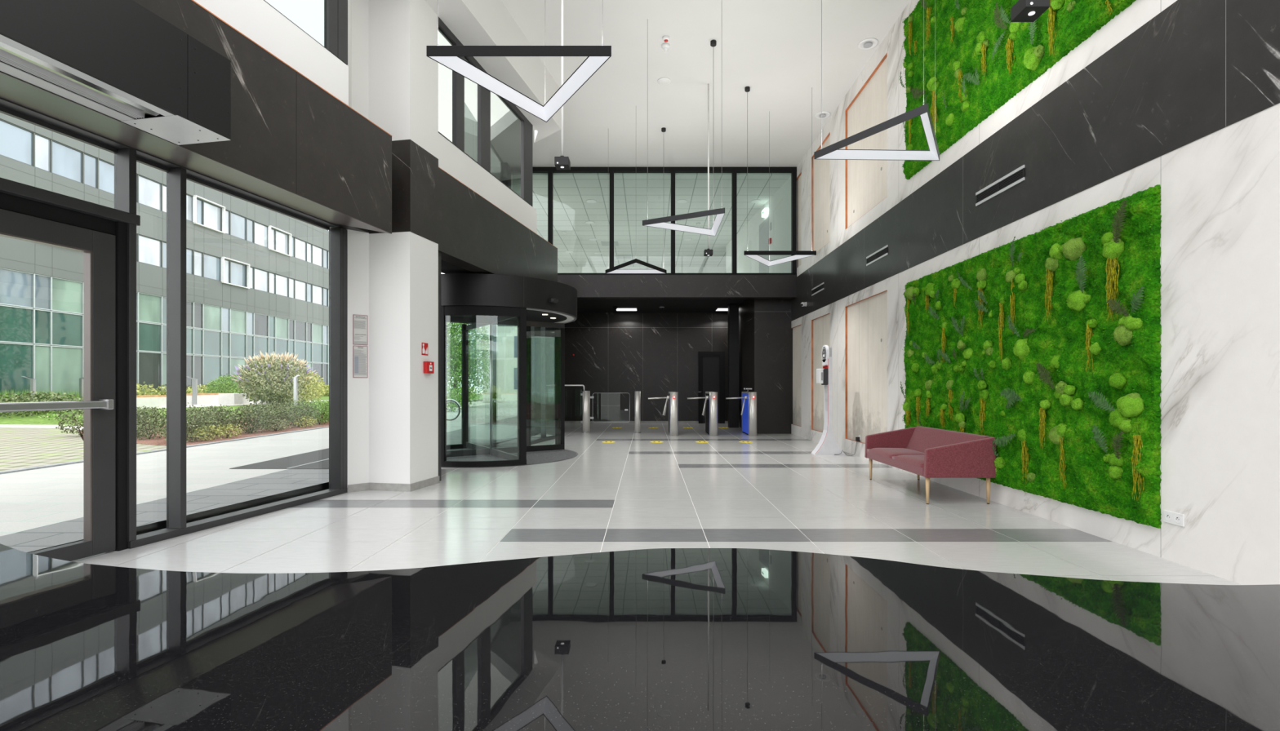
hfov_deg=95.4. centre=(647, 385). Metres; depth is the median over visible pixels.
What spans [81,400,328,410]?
plaza
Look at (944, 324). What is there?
moss cushion
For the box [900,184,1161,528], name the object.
panel
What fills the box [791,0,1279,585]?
wall
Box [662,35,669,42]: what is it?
indicator
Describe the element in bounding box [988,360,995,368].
moss cushion
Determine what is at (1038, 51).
moss cushion
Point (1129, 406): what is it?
moss cushion
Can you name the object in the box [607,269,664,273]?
diffuser
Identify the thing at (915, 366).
moss cushion
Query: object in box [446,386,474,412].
shrub
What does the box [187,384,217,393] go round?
shrub
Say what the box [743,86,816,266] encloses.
pendant lamp
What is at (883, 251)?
air vent
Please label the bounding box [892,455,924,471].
seat cushion
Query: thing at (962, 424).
moss cushion
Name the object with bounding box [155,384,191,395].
shrub
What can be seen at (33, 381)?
lamp post
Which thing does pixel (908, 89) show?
moss cushion
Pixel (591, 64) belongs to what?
diffuser
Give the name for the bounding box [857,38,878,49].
valve
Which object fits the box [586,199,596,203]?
ceiling speaker
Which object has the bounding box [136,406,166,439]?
shrub
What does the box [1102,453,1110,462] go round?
moss cushion
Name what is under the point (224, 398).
block
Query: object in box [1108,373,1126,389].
moss cushion
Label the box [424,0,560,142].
wall
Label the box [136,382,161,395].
shrub
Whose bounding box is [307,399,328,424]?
shrub
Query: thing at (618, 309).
diffuser
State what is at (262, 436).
trim
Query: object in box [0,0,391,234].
wall
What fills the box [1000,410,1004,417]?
moss cushion
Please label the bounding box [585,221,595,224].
ceiling speaker
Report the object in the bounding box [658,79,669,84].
grille
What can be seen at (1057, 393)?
moss cushion
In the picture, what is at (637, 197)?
ceiling
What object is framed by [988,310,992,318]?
moss cushion
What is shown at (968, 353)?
moss cushion
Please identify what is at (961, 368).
moss cushion
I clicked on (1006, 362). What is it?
moss cushion
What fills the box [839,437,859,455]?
plug adapter
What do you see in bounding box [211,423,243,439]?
plant
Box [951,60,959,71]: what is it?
moss cushion
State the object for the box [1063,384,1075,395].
moss cushion
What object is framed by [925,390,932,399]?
moss cushion
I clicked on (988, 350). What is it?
moss cushion
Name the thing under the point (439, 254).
trim
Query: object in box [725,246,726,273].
wall
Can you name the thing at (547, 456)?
entrance mat
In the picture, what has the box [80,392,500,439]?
ground base
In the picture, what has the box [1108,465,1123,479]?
moss cushion
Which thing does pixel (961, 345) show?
moss cushion
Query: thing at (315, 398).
shrub
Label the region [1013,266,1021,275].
moss cushion
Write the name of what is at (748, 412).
turnstile
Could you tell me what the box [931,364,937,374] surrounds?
moss cushion
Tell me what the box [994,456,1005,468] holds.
moss cushion
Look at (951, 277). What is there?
moss cushion
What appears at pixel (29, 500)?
pavement
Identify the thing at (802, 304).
security camera
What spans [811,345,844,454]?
stand
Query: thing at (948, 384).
moss cushion
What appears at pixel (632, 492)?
floor
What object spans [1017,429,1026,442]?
moss cushion
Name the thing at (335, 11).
window
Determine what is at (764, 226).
door
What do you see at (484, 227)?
wall
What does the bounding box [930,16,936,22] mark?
moss cushion
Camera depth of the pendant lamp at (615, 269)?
11.85 m
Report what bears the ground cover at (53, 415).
on the lawn at (34, 420)
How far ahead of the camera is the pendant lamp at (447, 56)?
4.20 m
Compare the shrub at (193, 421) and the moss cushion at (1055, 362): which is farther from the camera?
the shrub at (193, 421)
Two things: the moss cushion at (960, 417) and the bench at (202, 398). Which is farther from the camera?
the bench at (202, 398)
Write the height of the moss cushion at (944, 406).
0.095 m
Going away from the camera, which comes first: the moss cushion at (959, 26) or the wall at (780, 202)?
the moss cushion at (959, 26)
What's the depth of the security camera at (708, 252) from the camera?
10.13 m
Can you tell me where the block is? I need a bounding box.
[218,393,248,404]
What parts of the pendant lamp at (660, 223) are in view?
lamp frame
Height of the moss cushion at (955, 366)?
0.100 m
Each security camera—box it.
[703,84,712,256]
[800,302,807,306]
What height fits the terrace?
0.100 m
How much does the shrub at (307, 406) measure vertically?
0.804 m
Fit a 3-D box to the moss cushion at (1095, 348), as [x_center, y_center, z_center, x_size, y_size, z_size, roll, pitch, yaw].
[3.507,-0.290,4.567,0.069,0.112,0.106,0,0,0]
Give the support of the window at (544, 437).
in the wall at (484, 227)
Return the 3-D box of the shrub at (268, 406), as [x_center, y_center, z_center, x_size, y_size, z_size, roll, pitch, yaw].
[-10.194,0.809,15.088,0.953,0.792,1.044,0,0,-25]
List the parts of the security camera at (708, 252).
drop rod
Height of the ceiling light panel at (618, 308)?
0.020 m
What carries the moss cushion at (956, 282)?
on the panel at (1045, 344)
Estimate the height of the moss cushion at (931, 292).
0.119 m
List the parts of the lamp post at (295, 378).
post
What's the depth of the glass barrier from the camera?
14.85 m
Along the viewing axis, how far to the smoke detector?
8.95 m
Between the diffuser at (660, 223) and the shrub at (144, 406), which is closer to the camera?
the diffuser at (660, 223)
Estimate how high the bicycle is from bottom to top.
1.101 m
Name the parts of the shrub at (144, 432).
stem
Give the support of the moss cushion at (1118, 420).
on the panel at (1045, 344)
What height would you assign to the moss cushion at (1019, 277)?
0.117 m
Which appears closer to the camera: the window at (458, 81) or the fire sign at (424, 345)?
the fire sign at (424, 345)
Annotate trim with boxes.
[0,426,328,474]
[438,252,440,481]
[564,313,728,421]
[728,305,738,427]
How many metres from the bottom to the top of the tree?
6.373 m
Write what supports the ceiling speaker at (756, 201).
attached to the ceiling at (637, 197)
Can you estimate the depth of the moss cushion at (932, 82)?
7.08 m
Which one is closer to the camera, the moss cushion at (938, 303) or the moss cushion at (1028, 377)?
the moss cushion at (1028, 377)
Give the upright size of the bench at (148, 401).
0.530 m
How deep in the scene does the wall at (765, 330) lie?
14.50 m
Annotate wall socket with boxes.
[1163,510,1184,527]
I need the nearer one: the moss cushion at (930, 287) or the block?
the moss cushion at (930, 287)
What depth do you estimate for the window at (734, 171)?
13.97 m
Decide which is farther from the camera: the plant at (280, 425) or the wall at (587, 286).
the plant at (280, 425)
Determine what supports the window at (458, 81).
in the wall at (484, 227)
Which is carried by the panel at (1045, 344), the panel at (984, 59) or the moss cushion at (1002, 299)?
the moss cushion at (1002, 299)
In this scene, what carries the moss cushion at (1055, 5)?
on the panel at (984, 59)
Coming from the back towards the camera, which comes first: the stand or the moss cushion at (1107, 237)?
the stand
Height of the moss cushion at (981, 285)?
0.127 m
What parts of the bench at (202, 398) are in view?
wooden seat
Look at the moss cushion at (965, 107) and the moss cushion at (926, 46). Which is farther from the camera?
the moss cushion at (926, 46)
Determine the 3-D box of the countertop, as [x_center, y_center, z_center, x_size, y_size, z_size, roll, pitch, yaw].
[0.000,0.702,0.415,2.700,0.996,1.070,0,0,0]
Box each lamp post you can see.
[21,376,35,399]
[79,377,83,401]
[186,376,197,404]
[293,374,299,406]
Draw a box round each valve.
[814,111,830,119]
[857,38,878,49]
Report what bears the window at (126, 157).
in the wall at (298, 142)
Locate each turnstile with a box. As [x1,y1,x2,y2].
[648,391,678,435]
[687,391,717,435]
[725,387,756,435]
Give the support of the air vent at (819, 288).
in the wall at (1182, 97)
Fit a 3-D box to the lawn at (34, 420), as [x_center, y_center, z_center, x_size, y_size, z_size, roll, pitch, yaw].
[-22.150,1.040,38.650,15.300,0.360,42.700,0,0,0]
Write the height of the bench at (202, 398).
0.530 m
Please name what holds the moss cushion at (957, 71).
on the panel at (984, 59)
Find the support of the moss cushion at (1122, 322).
on the panel at (1045, 344)
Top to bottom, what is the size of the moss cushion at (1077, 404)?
0.114 m
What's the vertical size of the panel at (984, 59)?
2.216 m
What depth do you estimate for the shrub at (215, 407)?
14.03 m
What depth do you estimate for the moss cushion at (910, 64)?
7.77 m
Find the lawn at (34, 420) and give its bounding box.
[0,394,482,426]
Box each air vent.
[811,282,823,296]
[866,244,888,266]
[975,164,1024,206]
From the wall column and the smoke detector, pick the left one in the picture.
the wall column
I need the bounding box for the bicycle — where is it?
[446,399,460,420]
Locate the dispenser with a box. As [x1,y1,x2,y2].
[816,368,828,385]
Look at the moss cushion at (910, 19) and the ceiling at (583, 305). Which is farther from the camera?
the ceiling at (583, 305)
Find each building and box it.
[0,112,328,396]
[482,324,517,402]
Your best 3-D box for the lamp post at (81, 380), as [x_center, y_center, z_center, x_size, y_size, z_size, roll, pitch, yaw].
[-27.000,0.220,28.000,0.520,1.360,0.120,0,0,0]
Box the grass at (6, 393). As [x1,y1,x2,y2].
[0,387,328,403]
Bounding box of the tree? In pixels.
[446,322,497,407]
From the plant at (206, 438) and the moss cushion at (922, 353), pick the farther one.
the plant at (206, 438)
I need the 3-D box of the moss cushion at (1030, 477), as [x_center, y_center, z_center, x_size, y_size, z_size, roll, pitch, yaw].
[3.511,0.842,5.340,0.063,0.099,0.099,0,0,0]
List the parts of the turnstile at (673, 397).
arm, arm, glass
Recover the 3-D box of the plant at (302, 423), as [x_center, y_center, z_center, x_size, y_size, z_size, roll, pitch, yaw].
[-9.753,1.028,16.633,0.633,0.356,0.656,0,0,-34]
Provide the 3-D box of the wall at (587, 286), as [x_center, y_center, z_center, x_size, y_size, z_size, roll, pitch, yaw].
[0.139,-2.383,14.100,6.877,0.534,0.300,0,0,0]
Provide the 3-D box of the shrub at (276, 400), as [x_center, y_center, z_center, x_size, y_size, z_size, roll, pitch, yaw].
[-10.340,0.810,16.200,0.970,0.834,1.080,0,0,0]
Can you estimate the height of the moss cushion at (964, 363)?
0.091 m
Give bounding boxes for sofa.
[864,426,995,504]
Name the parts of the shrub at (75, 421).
stem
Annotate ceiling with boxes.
[490,0,910,167]
[490,172,791,266]
[577,299,745,312]
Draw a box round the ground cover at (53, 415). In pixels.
[38,410,156,422]
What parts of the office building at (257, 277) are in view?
pane, pane, pane, pane, pane, pane, pane, pane, pane, pane, pane, pane, pane, pane, pane, pane, pane, pane, pane, pane, pane, pane, pane, pane, pane, pane, pane, pane, pane, pane, pane, pane, pane, pane, pane, pane, pane, pane, pane, projecting frame, pane, pane, pane, pane, pane, pane, pane, pane, pane, pane, projecting frame, pane, pane, pane, pane, pane, pane, pane, pane, pane, pane, pane, pane, pane, pane, pane, pane, pane, projecting frame, pane, pane, pane, pane, pane, pane, pane, pane, pane, pane, pane, pane, pane, pane, pane, pane, pane, pane, pane, pane, pane, pane, pane, pane, pane, pane, pane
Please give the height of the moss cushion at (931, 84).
0.177 m
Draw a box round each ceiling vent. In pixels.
[600,241,618,245]
[615,254,631,258]
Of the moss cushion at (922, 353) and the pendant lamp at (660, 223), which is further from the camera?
the pendant lamp at (660, 223)
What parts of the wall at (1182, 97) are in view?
copper trim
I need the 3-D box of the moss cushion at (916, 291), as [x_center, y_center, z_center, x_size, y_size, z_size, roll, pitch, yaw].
[3.502,-1.229,7.618,0.080,0.132,0.123,0,0,0]
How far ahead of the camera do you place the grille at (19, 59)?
3.09 m
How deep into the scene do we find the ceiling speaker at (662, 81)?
10.00 m
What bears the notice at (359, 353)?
attached to the wall column
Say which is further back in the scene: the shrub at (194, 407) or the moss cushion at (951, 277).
the shrub at (194, 407)
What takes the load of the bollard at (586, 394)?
on the floor
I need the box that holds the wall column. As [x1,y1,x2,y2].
[331,0,438,488]
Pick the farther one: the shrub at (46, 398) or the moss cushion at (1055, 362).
the shrub at (46, 398)
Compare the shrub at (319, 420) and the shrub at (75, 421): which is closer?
the shrub at (75, 421)
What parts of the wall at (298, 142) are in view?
copper trim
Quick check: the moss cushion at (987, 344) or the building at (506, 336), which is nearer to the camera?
the moss cushion at (987, 344)
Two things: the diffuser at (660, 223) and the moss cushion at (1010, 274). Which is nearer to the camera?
the moss cushion at (1010, 274)
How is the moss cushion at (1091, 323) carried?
on the panel at (1045, 344)
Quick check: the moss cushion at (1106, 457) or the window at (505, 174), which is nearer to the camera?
the moss cushion at (1106, 457)
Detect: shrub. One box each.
[0,391,83,417]
[55,409,83,436]
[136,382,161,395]
[136,405,164,438]
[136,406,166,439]
[151,404,215,442]
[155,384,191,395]
[163,402,219,439]
[186,405,235,437]
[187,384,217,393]
[198,404,241,434]
[203,373,252,393]
[227,403,274,434]
[233,401,275,431]
[259,400,299,431]
[262,400,297,429]
[283,400,319,427]
[285,400,319,426]
[304,398,328,423]
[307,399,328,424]
[320,385,328,396]
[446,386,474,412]
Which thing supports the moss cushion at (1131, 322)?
on the panel at (1045, 344)
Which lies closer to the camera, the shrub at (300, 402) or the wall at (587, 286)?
the wall at (587, 286)
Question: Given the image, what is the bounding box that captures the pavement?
[0,400,517,536]
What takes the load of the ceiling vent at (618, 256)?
in the ceiling at (637, 197)
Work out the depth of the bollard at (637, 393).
14.68 m
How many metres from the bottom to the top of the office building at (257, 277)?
21.600 m
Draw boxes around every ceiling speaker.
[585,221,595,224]
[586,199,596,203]
[657,77,671,84]
[675,199,687,203]
[750,199,761,203]
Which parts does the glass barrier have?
handrail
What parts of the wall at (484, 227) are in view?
copper trim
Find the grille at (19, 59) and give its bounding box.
[0,49,145,119]
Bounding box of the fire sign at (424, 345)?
[421,342,427,355]
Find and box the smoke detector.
[661,42,670,52]
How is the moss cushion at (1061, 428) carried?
on the panel at (1045, 344)
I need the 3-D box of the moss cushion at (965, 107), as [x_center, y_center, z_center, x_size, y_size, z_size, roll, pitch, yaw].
[3.504,-3.091,6.441,0.075,0.126,0.131,0,0,0]
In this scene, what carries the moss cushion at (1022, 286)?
on the panel at (1045, 344)
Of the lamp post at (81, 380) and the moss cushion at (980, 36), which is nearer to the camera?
the moss cushion at (980, 36)
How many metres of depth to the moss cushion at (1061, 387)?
4.91 m
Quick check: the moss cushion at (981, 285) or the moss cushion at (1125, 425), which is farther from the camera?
the moss cushion at (981, 285)
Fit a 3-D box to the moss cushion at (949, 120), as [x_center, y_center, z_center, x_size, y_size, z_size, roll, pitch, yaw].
[3.497,-3.085,6.751,0.089,0.156,0.142,0,0,0]
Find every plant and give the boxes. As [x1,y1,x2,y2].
[187,425,224,441]
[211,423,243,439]
[261,418,291,431]
[293,415,317,427]
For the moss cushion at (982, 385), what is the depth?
6.09 m
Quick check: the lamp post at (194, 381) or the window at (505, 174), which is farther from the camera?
the lamp post at (194, 381)
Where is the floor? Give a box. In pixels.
[72,423,1240,585]
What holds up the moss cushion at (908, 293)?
on the panel at (1045, 344)
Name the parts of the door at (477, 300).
post, floor rail, post, rail, rail, floor rail, rail, post, post, rail, post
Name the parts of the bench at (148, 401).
wooden seat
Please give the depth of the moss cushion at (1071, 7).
4.82 m
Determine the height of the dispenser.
0.290 m
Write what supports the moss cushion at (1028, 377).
on the panel at (1045, 344)
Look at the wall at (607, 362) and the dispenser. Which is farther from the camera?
the wall at (607, 362)
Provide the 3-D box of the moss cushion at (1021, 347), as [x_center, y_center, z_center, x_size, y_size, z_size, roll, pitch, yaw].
[3.487,-0.341,5.452,0.109,0.208,0.195,0,0,0]
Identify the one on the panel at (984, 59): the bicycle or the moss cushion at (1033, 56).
the moss cushion at (1033, 56)
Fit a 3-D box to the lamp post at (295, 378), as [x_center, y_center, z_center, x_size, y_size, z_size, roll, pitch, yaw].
[-15.050,0.220,25.000,0.220,1.360,0.120,0,0,0]
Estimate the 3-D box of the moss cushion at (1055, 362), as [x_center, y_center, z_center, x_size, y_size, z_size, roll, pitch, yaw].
[3.501,-0.199,4.995,0.082,0.143,0.130,0,0,0]
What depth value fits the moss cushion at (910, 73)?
7.77 m
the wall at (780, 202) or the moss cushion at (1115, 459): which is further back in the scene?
the wall at (780, 202)
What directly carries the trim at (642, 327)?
attached to the wall at (607, 362)
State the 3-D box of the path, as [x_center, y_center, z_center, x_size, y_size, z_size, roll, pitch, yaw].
[-20.947,1.245,17.418,12.307,0.100,2.510,0,0,7]
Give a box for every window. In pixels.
[0,97,347,549]
[263,0,347,65]
[438,17,533,207]
[500,162,511,188]
[510,167,796,275]
[530,327,555,444]
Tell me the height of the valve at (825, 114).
0.038 m
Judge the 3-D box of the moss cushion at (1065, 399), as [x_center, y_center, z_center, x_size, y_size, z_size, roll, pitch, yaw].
[3.504,0.120,4.893,0.076,0.130,0.118,0,0,0]
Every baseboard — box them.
[347,475,439,493]
[564,421,728,423]
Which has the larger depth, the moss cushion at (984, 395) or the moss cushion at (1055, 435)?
the moss cushion at (984, 395)
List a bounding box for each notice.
[352,314,367,345]
[352,346,367,377]
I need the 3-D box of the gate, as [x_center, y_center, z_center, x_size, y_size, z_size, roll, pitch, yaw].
[-0.960,0.562,14.850,1.020,0.755,0.050,0,0,0]
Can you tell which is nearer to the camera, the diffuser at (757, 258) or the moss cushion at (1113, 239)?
the moss cushion at (1113, 239)
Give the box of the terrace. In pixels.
[0,416,541,553]
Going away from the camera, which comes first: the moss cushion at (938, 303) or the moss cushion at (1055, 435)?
the moss cushion at (1055, 435)
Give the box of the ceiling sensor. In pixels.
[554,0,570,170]
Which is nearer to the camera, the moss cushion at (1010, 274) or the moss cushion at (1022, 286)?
the moss cushion at (1022, 286)
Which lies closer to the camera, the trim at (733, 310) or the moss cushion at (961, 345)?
the moss cushion at (961, 345)
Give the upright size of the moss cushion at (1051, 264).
0.147 m
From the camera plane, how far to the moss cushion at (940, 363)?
6.97 m
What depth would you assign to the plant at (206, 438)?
12.55 m
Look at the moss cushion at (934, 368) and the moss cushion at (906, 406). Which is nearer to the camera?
the moss cushion at (934, 368)
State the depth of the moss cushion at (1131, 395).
4.20 m
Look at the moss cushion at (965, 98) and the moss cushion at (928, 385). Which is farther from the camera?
the moss cushion at (928, 385)
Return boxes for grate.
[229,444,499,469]
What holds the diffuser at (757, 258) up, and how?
attached to the pendant lamp at (754, 255)
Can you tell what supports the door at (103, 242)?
attached to the window at (126, 157)
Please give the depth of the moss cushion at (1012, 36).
5.59 m
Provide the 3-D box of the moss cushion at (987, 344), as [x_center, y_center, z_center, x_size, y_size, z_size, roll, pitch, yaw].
[3.505,-0.413,6.018,0.075,0.124,0.118,0,0,0]
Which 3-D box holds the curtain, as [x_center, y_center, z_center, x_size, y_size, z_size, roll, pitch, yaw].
[-3.236,-1.855,2.125,0.415,0.520,3.470,0,0,11]
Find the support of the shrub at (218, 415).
on the bed
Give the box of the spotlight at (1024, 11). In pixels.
[1010,0,1049,22]
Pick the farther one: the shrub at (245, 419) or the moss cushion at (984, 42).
the shrub at (245, 419)
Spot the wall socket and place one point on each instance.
(1178, 519)
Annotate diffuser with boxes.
[429,56,609,121]
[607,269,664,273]
[616,308,636,311]
[644,213,724,235]
[746,255,812,266]
[816,112,938,159]
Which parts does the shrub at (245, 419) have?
stem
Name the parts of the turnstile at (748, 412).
arm, arm, glass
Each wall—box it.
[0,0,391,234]
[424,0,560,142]
[438,29,557,282]
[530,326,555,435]
[557,266,725,273]
[557,275,796,299]
[564,312,728,421]
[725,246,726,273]
[726,176,791,273]
[738,299,792,434]
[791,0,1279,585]
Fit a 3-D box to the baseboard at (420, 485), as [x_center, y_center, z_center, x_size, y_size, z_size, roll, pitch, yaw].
[-2.848,1.157,6.713,1.028,0.085,0.412,0,0,-38]
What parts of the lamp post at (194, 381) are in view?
post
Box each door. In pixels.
[0,192,127,561]
[440,273,577,466]
[697,351,724,423]
[759,216,768,273]
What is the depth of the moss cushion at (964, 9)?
6.45 m
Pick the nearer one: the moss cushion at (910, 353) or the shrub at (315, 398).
the moss cushion at (910, 353)
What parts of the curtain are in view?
casing, casing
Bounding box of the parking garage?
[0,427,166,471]
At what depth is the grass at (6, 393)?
27.15 m
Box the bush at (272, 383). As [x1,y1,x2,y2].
[231,351,328,408]
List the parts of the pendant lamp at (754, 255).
suspension cord, suspension cord, lamp frame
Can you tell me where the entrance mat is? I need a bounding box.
[440,446,577,467]
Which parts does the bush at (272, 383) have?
stem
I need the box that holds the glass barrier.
[546,385,584,429]
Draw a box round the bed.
[80,415,328,445]
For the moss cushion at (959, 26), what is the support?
on the panel at (984, 59)
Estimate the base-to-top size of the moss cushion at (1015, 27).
0.138 m
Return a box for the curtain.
[0,0,231,145]
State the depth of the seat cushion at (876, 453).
7.00 m
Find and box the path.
[0,424,83,431]
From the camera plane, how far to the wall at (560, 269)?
25.00 m
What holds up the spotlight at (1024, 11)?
attached to the ceiling at (616, 118)
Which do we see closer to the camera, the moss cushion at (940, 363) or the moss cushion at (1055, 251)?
the moss cushion at (1055, 251)
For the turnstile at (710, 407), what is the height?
1.045 m
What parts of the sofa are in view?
leg, armrest, seat, leg, backrest, armrest, leg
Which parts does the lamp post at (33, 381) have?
post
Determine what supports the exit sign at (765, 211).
attached to the wall at (780, 202)
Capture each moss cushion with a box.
[902,402,910,413]
[904,286,915,300]
[906,85,911,93]
[906,143,912,150]
[906,349,914,357]
[907,14,913,22]
[907,62,913,70]
[907,70,913,77]
[911,362,919,373]
[912,287,919,297]
[913,388,921,398]
[921,351,927,359]
[922,43,929,50]
[924,283,934,296]
[924,378,933,390]
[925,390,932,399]
[926,76,937,91]
[929,290,934,297]
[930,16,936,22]
[930,80,940,90]
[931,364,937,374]
[934,300,941,311]
[936,360,942,368]
[940,404,947,411]
[941,321,946,328]
[945,112,954,126]
[945,380,953,391]
[947,274,954,281]
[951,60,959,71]
[951,278,960,288]
[953,67,960,78]
[953,364,959,373]
[954,16,965,31]
[955,413,964,422]
[956,340,965,351]
[957,364,964,372]
[958,421,965,428]
[960,6,967,15]
[960,100,969,111]
[961,93,968,101]
[961,360,966,366]
[962,347,973,359]
[974,41,985,54]
[976,30,985,42]
[976,268,986,281]
[976,280,986,289]
[977,380,986,390]
[978,389,989,400]
[982,39,988,48]
[982,340,992,350]
[985,346,993,355]
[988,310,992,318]
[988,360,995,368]
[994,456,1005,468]
[999,296,1005,304]
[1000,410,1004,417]
[1001,357,1012,370]
[1004,269,1016,282]
[1008,22,1021,32]
[1008,31,1016,40]
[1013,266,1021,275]
[1013,338,1030,359]
[1014,273,1025,283]
[1017,280,1027,291]
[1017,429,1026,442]
[1022,371,1035,385]
[1023,45,1041,71]
[1026,472,1035,482]
[1033,44,1044,57]
[1039,399,1050,409]
[1044,257,1058,271]
[1048,243,1062,259]
[1048,426,1063,444]
[1049,354,1060,369]
[1050,0,1064,10]
[1053,391,1061,399]
[1055,381,1066,395]
[1056,422,1066,437]
[1058,393,1073,407]
[1062,237,1085,261]
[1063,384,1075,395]
[1066,0,1075,12]
[1066,289,1086,311]
[1071,398,1084,410]
[1083,294,1091,303]
[1085,318,1097,329]
[1088,342,1101,355]
[1100,231,1115,244]
[1102,240,1124,259]
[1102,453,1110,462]
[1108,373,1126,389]
[1108,408,1128,429]
[1108,452,1124,466]
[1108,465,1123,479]
[1110,236,1121,242]
[1112,324,1132,346]
[1115,394,1144,417]
[1117,315,1125,326]
[1118,418,1132,433]
[1123,314,1142,330]
[1127,392,1141,399]
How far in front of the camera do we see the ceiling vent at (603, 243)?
20.85 m
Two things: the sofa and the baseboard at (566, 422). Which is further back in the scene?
the baseboard at (566, 422)
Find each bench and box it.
[136,395,166,408]
[186,393,218,404]
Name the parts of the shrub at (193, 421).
stem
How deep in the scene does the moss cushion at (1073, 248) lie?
4.75 m
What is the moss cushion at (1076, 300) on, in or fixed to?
on the panel at (1045, 344)
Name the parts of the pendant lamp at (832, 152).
suspension cord, lamp frame, suspension cord, suspension cord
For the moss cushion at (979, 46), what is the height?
0.138 m
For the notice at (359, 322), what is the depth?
6.62 m
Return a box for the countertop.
[0,543,1279,730]
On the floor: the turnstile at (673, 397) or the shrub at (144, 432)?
the turnstile at (673, 397)
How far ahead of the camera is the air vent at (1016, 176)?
5.88 m
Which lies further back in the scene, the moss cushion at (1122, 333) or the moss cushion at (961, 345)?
the moss cushion at (961, 345)
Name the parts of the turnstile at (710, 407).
arm, arm, glass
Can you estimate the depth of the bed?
13.77 m
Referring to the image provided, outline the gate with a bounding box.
[590,393,630,422]
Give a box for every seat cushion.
[866,448,924,458]
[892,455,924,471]
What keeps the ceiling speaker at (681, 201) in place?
attached to the ceiling at (637, 197)
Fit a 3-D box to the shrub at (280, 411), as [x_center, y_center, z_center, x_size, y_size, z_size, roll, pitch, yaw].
[-9.948,0.797,15.647,0.987,0.815,1.062,0,0,0]
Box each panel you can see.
[615,307,637,311]
[715,307,728,311]
[899,0,1135,179]
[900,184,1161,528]
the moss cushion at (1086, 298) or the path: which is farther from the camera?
the path
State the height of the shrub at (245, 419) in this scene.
0.766 m
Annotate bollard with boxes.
[582,391,590,433]
[634,391,640,433]
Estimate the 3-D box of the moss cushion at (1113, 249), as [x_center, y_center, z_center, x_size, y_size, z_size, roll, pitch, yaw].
[3.494,-1.031,4.394,0.097,0.174,0.161,0,0,0]
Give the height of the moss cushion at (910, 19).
0.113 m
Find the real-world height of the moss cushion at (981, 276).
0.150 m
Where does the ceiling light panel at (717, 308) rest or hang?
attached to the ceiling at (583, 305)
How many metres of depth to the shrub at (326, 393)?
46.44 m
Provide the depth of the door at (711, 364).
18.47 m
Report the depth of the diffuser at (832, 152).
5.81 m
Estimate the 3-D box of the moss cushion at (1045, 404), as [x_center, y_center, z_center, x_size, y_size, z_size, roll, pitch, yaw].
[3.508,0.165,5.154,0.067,0.107,0.102,0,0,0]
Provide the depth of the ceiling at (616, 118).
9.80 m
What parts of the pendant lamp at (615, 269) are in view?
lamp frame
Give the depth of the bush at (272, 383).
25.48 m
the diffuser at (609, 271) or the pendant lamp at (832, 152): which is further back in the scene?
the diffuser at (609, 271)
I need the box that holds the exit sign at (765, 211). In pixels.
[761,208,768,217]
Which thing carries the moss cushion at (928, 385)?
on the panel at (1045, 344)
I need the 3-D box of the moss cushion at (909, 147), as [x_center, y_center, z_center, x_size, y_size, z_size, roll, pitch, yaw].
[3.507,-3.186,7.807,0.070,0.114,0.100,0,0,0]
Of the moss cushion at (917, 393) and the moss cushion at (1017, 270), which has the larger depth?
the moss cushion at (917, 393)
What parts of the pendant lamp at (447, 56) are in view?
suspension cord, lamp frame, suspension cord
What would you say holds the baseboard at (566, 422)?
attached to the wall at (607, 362)
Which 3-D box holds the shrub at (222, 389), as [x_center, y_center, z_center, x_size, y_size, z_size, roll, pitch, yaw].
[-21.172,0.296,29.580,2.010,1.807,2.154,0,0,0]
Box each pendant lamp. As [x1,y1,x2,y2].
[426,0,611,122]
[605,127,666,273]
[642,40,724,235]
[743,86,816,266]
[813,0,939,160]

